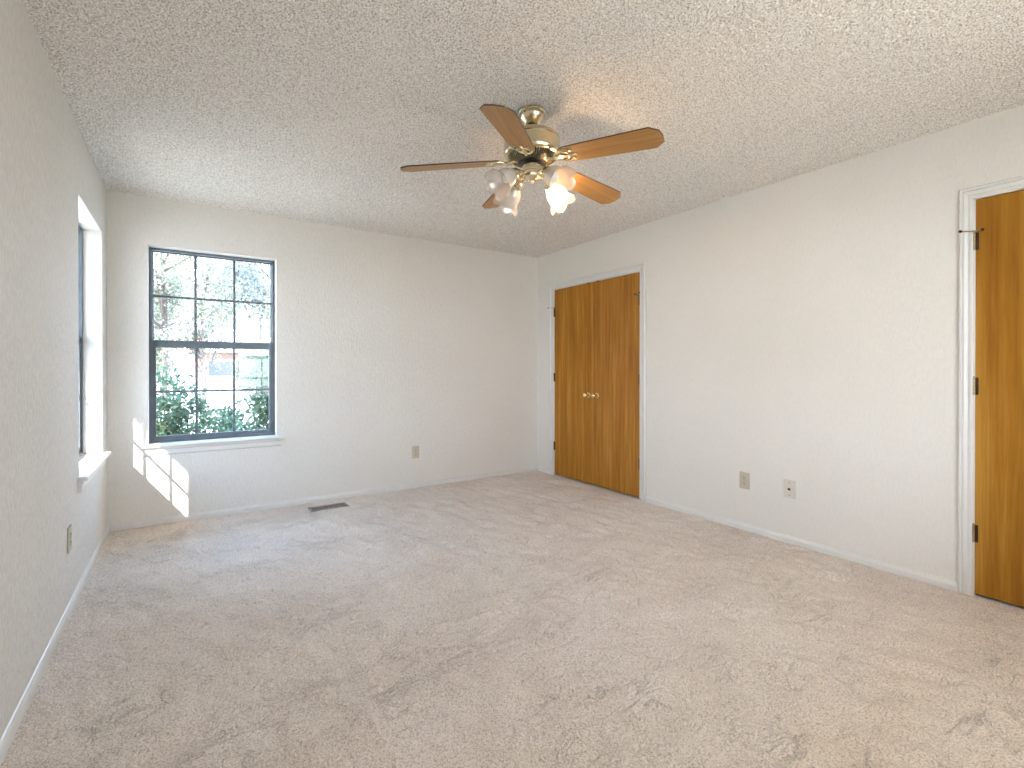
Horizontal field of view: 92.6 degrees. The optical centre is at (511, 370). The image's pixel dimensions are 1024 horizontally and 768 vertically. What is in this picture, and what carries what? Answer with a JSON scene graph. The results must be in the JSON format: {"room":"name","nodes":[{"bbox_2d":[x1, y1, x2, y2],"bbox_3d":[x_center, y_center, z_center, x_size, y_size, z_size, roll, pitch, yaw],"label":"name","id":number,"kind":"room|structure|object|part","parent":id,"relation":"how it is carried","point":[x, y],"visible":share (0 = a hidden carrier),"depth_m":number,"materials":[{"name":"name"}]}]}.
{"room":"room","nodes":[
{"label":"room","id":0,"kind":"room"},
{"bbox_2d":[0,0,106,738],"bbox_3d":[-1.603,0.121,1.380,0.200,2.800,5.350,0,0,-34],"label":"wall","id":1,"kind":"structure","parent":0,"point":[46,160],"depth_m":1.85,"materials":[{"name":"paint"}]},
{"bbox_2d":[0,525,109,765],"bbox_3d":[-1.514,1.158,1.442,0.013,0.085,4.950,0,0,-34],"label":"baseboard","id":2,"kind":"structure","parent":1,"relation":"attached to","point":[13,725],"depth_m":1.89,"materials":[{"name":"white paint"}]},
{"bbox_2d":[67,524,71,553],"bbox_3d":[-2.117,0.807,2.341,0.009,0.120,0.073,0,0,-34],"label":"wall outlet","id":3,"kind":"object","parent":1,"relation":"attached to","point":[69,529],"visible":1,"depth_m":2.32,"materials":[{"name":"beige plastic"}]},
{"bbox_2d":[78,193,110,492],"bbox_3d":[-2.591,-0.145,2.884,0.258,1.574,0.961,0,0,-34],"label":"window","id":4,"kind":"structure","parent":1,"relation":"in","point":[92,459],"depth_m":3.25,"materials":[{"name":"paint"}]},
{"bbox_3d":[-2.618,0.163,2.864,0.024,0.754,0.827,0,0,-34],"label":"sash","id":5,"kind":"part","parent":4,"relation":"part of","materials":[{"name":"grey metal"}]},
{"bbox_3d":[-2.630,-0.183,2.854,0.074,1.490,0.867,0,0,-34],"label":"frame","id":6,"kind":"part","parent":4,"relation":"part of","materials":[{"name":"grey metal"}]},
{"bbox_2d":[106,190,536,524],"bbox_3d":[-1.356,0.109,4.640,4.231,2.800,0.200,0,0,-34],"label":"wall","id":7,"kind":"structure","parent":0,"point":[388,345],"depth_m":4.42,"materials":[{"name":"paint"}]},
{"bbox_2d":[140,244,283,455],"bbox_3d":[-2.382,-0.149,3.938,0.961,1.574,0.258,0,0,-34],"label":"window","id":8,"kind":"structure","parent":7,"relation":"in","point":[230,440],"depth_m":3.91,"materials":[{"name":"paint"}]},
{"bbox_3d":[-2.421,-0.559,3.989,0.827,0.714,0.022,0,0,-34],"label":"sash","id":9,"kind":"part","parent":8,"relation":"part of","materials":[{"name":"clear glass"}]},
{"bbox_3d":[-2.404,0.159,3.965,0.827,0.754,0.024,0,0,-34],"label":"sash","id":10,"kind":"part","parent":8,"relation":"part of","materials":[{"name":"clear glass"}]},
{"bbox_2d":[108,466,536,531],"bbox_3d":[-1.297,1.147,4.556,3.831,0.085,0.013,0,0,-34],"label":"baseboard","id":11,"kind":"structure","parent":7,"relation":"attached to","point":[193,516],"depth_m":4.19,"materials":[{"name":"white paint"}]},
{"bbox_2d":[412,446,418,458],"bbox_3d":[-0.944,0.804,4.792,0.073,0.120,0.009,0,0,-34],"label":"wall outlet","id":12,"kind":"object","parent":7,"relation":"attached to","point":[415,449],"visible":1,"depth_m":4.79,"materials":[{"name":"beige plastic"}]},
{"bbox_2d":[0,470,1023,767],"bbox_3d":[0.073,1.162,2.502,3.831,0.044,4.950,0,0,-34],"label":"floor","id":13,"kind":"structure","parent":0,"point":[530,619],"depth_m":2.04,"materials":[{"name":"carpet"}]},
{"bbox_2d":[308,502,348,511],"bbox_3d":[-1.542,1.147,4.105,0.300,0.007,0.120,0,0,-35],"label":"floor vent","id":14,"kind":"object","parent":13,"relation":"in","point":[342,504],"visible":1,"depth_m":4.10,"materials":[{"name":"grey metal"}]},
{"bbox_2d":[22,0,1023,257],"bbox_3d":[0.073,-1.345,2.493,4.231,0.116,5.350,0,0,-34],"label":"ceiling","id":15,"kind":"structure","parent":0,"point":[303,110],"depth_m":2.25,"materials":[{"name":"paint"}]},
{"bbox_2d":[400,104,663,208],"bbox_3d":[0.121,-1.046,2.454,1.211,0.474,1.236,0,0,-34],"label":"ceiling fan","id":16,"kind":"object","parent":15,"relation":"hanging from","point":[531,146],"visible":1,"depth_m":2.33,"materials":[{"name":"brown wood"}]},
{"bbox_3d":[-0.305,-1.001,2.400,0.482,0.006,0.141,-5,12,-3],"label":"blade","id":17,"kind":"part","parent":16,"relation":"part of","materials":[{"name":"brown wood"}]},
{"bbox_3d":[-0.047,-1.016,2.800,0.141,0.006,0.482,-13,2,-21],"label":"blade","id":18,"kind":"part","parent":16,"relation":"part of","materials":[{"name":"brown wood"}]},
{"bbox_3d":[-0.006,-0.999,2.031,0.141,0.006,0.482,12,8,14],"label":"blade","id":19,"kind":"part","parent":16,"relation":"part of","materials":[{"name":"brown wood"}]},
{"bbox_3d":[-0.017,-0.918,2.328,0.062,0.057,0.045,0,0,-34],"label":"bulb","id":20,"kind":"part","parent":16,"relation":"part of","materials":[{"name":"white glass"}]},
{"bbox_3d":[0.005,-0.919,2.537,0.045,0.057,0.062,0,0,-34],"label":"bulb","id":21,"kind":"part","parent":16,"relation":"part of","materials":[{"name":"white glass"}]},
{"bbox_2d":[508,167,519,179],"bbox_3d":[0.011,-0.945,2.350,0.056,0.057,0.055,0,0,-34],"label":"socket","id":22,"kind":"object","parent":16,"relation":"attached to","point":[513,173],"depth_m":2.33,"materials":[{"name":"gold metal"}]},
{"bbox_2d":[512,180,522,190],"bbox_3d":[0.027,-0.946,2.509,0.055,0.057,0.056,0,0,-34],"label":"socket","id":23,"kind":"object","parent":16,"relation":"attached to","point":[517,185],"depth_m":2.49,"materials":[{"name":"gold metal"}]},
{"bbox_2d":[542,166,553,177],"bbox_3d":[0.170,-0.945,2.334,0.055,0.057,0.056,0,0,-34],"label":"socket","id":24,"kind":"object","parent":16,"relation":"attached to","point":[546,171],"depth_m":2.31,"materials":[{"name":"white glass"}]},
{"bbox_2d":[543,178,554,189],"bbox_3d":[0.187,-0.946,2.493,0.056,0.057,0.055,0,0,-34],"label":"socket","id":25,"kind":"object","parent":16,"relation":"attached to","point":[548,184],"depth_m":2.48,"materials":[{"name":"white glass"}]},
{"bbox_3d":[0.192,-0.918,2.306,0.045,0.057,0.062,0,0,-34],"label":"bulb","id":26,"kind":"part","parent":16,"relation":"part of","materials":[{"name":"white glass"}]},
{"bbox_3d":[0.214,-0.919,2.515,0.062,0.057,0.045,0,0,-34],"label":"bulb","id":27,"kind":"part","parent":16,"relation":"part of","materials":[{"name":"white glass"}]},
{"bbox_3d":[0.413,-1.002,2.676,0.482,0.006,0.141,6,-16,-39],"label":"blade","id":28,"kind":"part","parent":16,"relation":"part of","materials":[{"name":"brown wood"}]},
{"bbox_3d":[0.439,-1.009,2.201,0.482,0.006,0.141,5,-9,33],"label":"blade","id":29,"kind":"part","parent":16,"relation":"part of","materials":[{"name":"brown wood"}]},
{"bbox_2d":[537,105,1023,610],"bbox_3d":[1.999,-0.038,3.783,0.801,2.500,4.950,0,0,-34],"label":"wall","id":30,"kind":"structure","parent":0,"point":[803,329],"depth_m":3.11,"materials":[{"name":"paint"}]},
{"bbox_2d":[548,282,592,483],"bbox_3d":[0.607,0.127,5.126,0.101,2.016,0.655,0,0,-34],"label":"door","id":31,"kind":"structure","parent":30,"relation":"in","point":[573,309],"depth_m":5.09,"materials":[{"name":"brown wood"}]},
{"bbox_3d":[0.741,0.250,4.893,0.066,0.062,0.062,0,0,-34],"label":"knob","id":32,"kind":"part","parent":31,"relation":"part of","materials":[{"name":"gold metal"}]},
{"bbox_2d":[549,262,645,501],"bbox_3d":[0.843,0.115,4.888,0.139,2.127,1.354,0,0,-34],"label":"door frame","id":33,"kind":"structure","parent":30,"relation":"attached to","point":[641,267],"depth_m":4.53,"materials":[{"name":"white paint"}]},
{"bbox_2d":[591,272,639,496],"bbox_3d":[0.972,0.129,4.579,0.101,2.016,0.655,0,0,-34],"label":"door","id":34,"kind":"structure","parent":30,"relation":"in","point":[615,395],"depth_m":4.58,"materials":[{"name":"brown wood"}]},
{"bbox_3d":[0.808,0.251,4.793,0.066,0.062,0.062,0,0,-34],"label":"knob","id":35,"kind":"part","parent":34,"relation":"part of","materials":[{"name":"gold metal"}]},
{"bbox_2d":[740,471,748,489],"bbox_3d":[1.680,0.798,3.535,0.009,0.120,0.073,0,0,-34],"label":"wall outlet","id":36,"kind":"object","parent":30,"relation":"attached to","point":[744,477],"visible":1,"depth_m":3.53,"materials":[{"name":"beige plastic"}]},
{"bbox_2d":[537,466,957,591],"bbox_3d":[1.661,1.151,3.562,0.013,0.085,4.950,0,0,-34],"label":"baseboard","id":37,"kind":"structure","parent":30,"relation":"attached to","point":[891,568],"depth_m":3.12,"materials":[{"name":"white paint"}]},
{"bbox_2d":[784,479,794,498],"bbox_3d":[1.855,0.796,3.272,0.012,0.120,0.073,0,0,-34],"label":"plate","id":38,"kind":"object","parent":30,"relation":"attached to","point":[789,485],"visible":1,"depth_m":3.27,"materials":[{"name":"beige plastic"}]},
{"bbox_2d":[958,190,1023,606],"bbox_3d":[2.572,0.138,2.182,0.101,2.016,0.870,0,0,-34],"label":"door","id":39,"kind":"structure","parent":30,"relation":"in","point":[998,239],"depth_m":2.43,"materials":[{"name":"brown wood"}]},
{"bbox_2d":[958,175,1023,595],"bbox_3d":[2.641,0.127,2.193,0.139,2.123,0.939,0,0,-34],"label":"door frame","id":40,"kind":"structure","parent":30,"relation":"attached to","point":[968,197],"depth_m":2.52,"materials":[{"name":"white paint"}]},
{"label":"outside","id":41,"kind":"structure","parent":0,"visible":0},
{"bbox_2d":[156,377,263,416],"bbox_3d":[-16.773,1.527,24.292,120.000,0.300,130.000,0,0,-34],"label":"ground","id":42,"kind":"structure","parent":41,"point":[220,399],"depth_m":24.59,"materials":[{"name":"white"}]},
{"bbox_2d":[154,321,180,381],"bbox_3d":[-16.601,-0.910,22.079,3.371,4.992,3.257,0,0,12],"label":"tree","id":43,"kind":"object","parent":42,"relation":"on","point":[158,350],"visible":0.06,"depth_m":21.72,"materials":[{"name":"green plant"}]},
{"bbox_2d":[154,263,183,374],"bbox_3d":[-33.183,-4.481,44.758,5.048,11.972,5.946,0,0,-14],"label":"tree","id":44,"kind":"object","parent":42,"relation":"on","point":[172,364],"visible":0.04,"depth_m":45.33,"materials":[{"name":"green plant"}]},
{"bbox_2d":[156,356,221,435],"bbox_3d":[-3.528,0.717,4.954,0.809,1.717,0.963,0,0,5],"label":"leafy shrub","id":45,"kind":"object","parent":42,"relation":"on","point":[171,421],"visible":0.38,"depth_m":4.98,"materials":[{"name":"green plant"}]},
{"bbox_3d":[-3.534,0.841,4.952,0.261,1.220,0.555,0,0,24],"label":"stem","id":46,"kind":"part","parent":45,"relation":"part of","materials":[{"name":"green plant"}]},
{"bbox_2d":[156,257,232,417],"bbox_3d":[-8.230,-0.798,13.018,1.618,4.835,1.906,0,0,13],"label":"tree","id":47,"kind":"object","parent":42,"relation":"on","point":[188,335],"visible":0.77,"depth_m":12.73,"materials":[{"name":"green plant"}]},
{"bbox_2d":[154,253,255,405],"bbox_3d":[-12.412,-3.392,16.901,5.579,9.998,7.097,0,0,11],"label":"tree","id":48,"kind":"object","parent":42,"relation":"on","point":[161,285],"visible":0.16,"depth_m":17.67,"materials":[{"name":"green plant"}]},
{"bbox_3d":[-12.412,-4.702,16.897,5.579,7.378,7.097,0,0,11],"label":"crown","id":49,"kind":"part","parent":48,"relation":"part of","materials":[{"name":"green plant"}]},
{"bbox_2d":[185,289,229,334],"bbox_3d":[-32.259,-4.558,53.579,5.346,12.062,6.014,0,0,-3],"label":"tree","id":50,"kind":"object","parent":42,"relation":"on","point":[212,330],"visible":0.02,"depth_m":53.36,"materials":[{"name":"green plant"}]},
{"bbox_2d":[156,413,268,433],"bbox_3d":[-6.783,1.405,13.828,11.000,0.020,4.500,0,0,-34],"label":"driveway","id":51,"kind":"structure","parent":42,"relation":"on","point":[245,415],"depth_m":13.56,"materials":[{"name":"concrete"}]},
{"bbox_2d":[192,402,255,432],"bbox_3d":[-3.602,0.953,6.110,0.703,1.148,0.717,0,0,11],"label":"leafy shrub","id":52,"kind":"object","parent":42,"relation":"on","point":[226,420],"visible":0.33,"depth_m":6.07,"materials":[{"name":"green plant"}]},
{"bbox_2d":[187,258,269,340],"bbox_3d":[-12.126,-3.499,24.078,6.420,10.159,7.148,0,0,44],"label":"tree","id":53,"kind":"object","parent":42,"relation":"on","point":[248,270],"visible":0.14,"depth_m":21.81,"materials":[{"name":"green plant"}]},
{"bbox_2d":[189,326,269,387],"bbox_3d":[-20.556,-1.139,42.197,12.400,4.900,9.200,0,0,-34],"label":"house","id":54,"kind":"structure","parent":42,"relation":"on","point":[222,378],"depth_m":36.66,"materials":[{"name":"brick"}]},
{"bbox_3d":[-21.708,-0.118,36.542,1.640,1.140,0.017,0,0,-34],"label":"pane","id":55,"kind":"part","parent":54,"relation":"part of","materials":[{"name":"glass"}]},
{"bbox_2d":[226,283,269,391],"bbox_3d":[-7.775,-0.577,15.367,2.070,4.376,2.084,0,0,-34],"label":"tree","id":56,"kind":"object","parent":42,"relation":"on","point":[255,314],"visible":0.31,"depth_m":14.97,"materials":[{"name":"green plant"}]},
{"bbox_2d":[236,349,268,429],"bbox_3d":[-2.619,0.632,5.612,0.941,1.918,0.790,0,0,-34],"label":"leafy shrub","id":57,"kind":"object","parent":42,"relation":"on","point":[262,419],"visible":0.23,"depth_m":5.44,"materials":[{"name":"green plant"}]},
{"bbox_2d":[243,264,269,322],"bbox_3d":[-24.671,-4.824,50.594,5.154,12.615,6.215,0,0,19],"label":"tree","id":58,"kind":"object","parent":42,"relation":"on","point":[260,284],"visible":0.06,"depth_m":49.49,"materials":[{"name":"green plant"}]}
]}

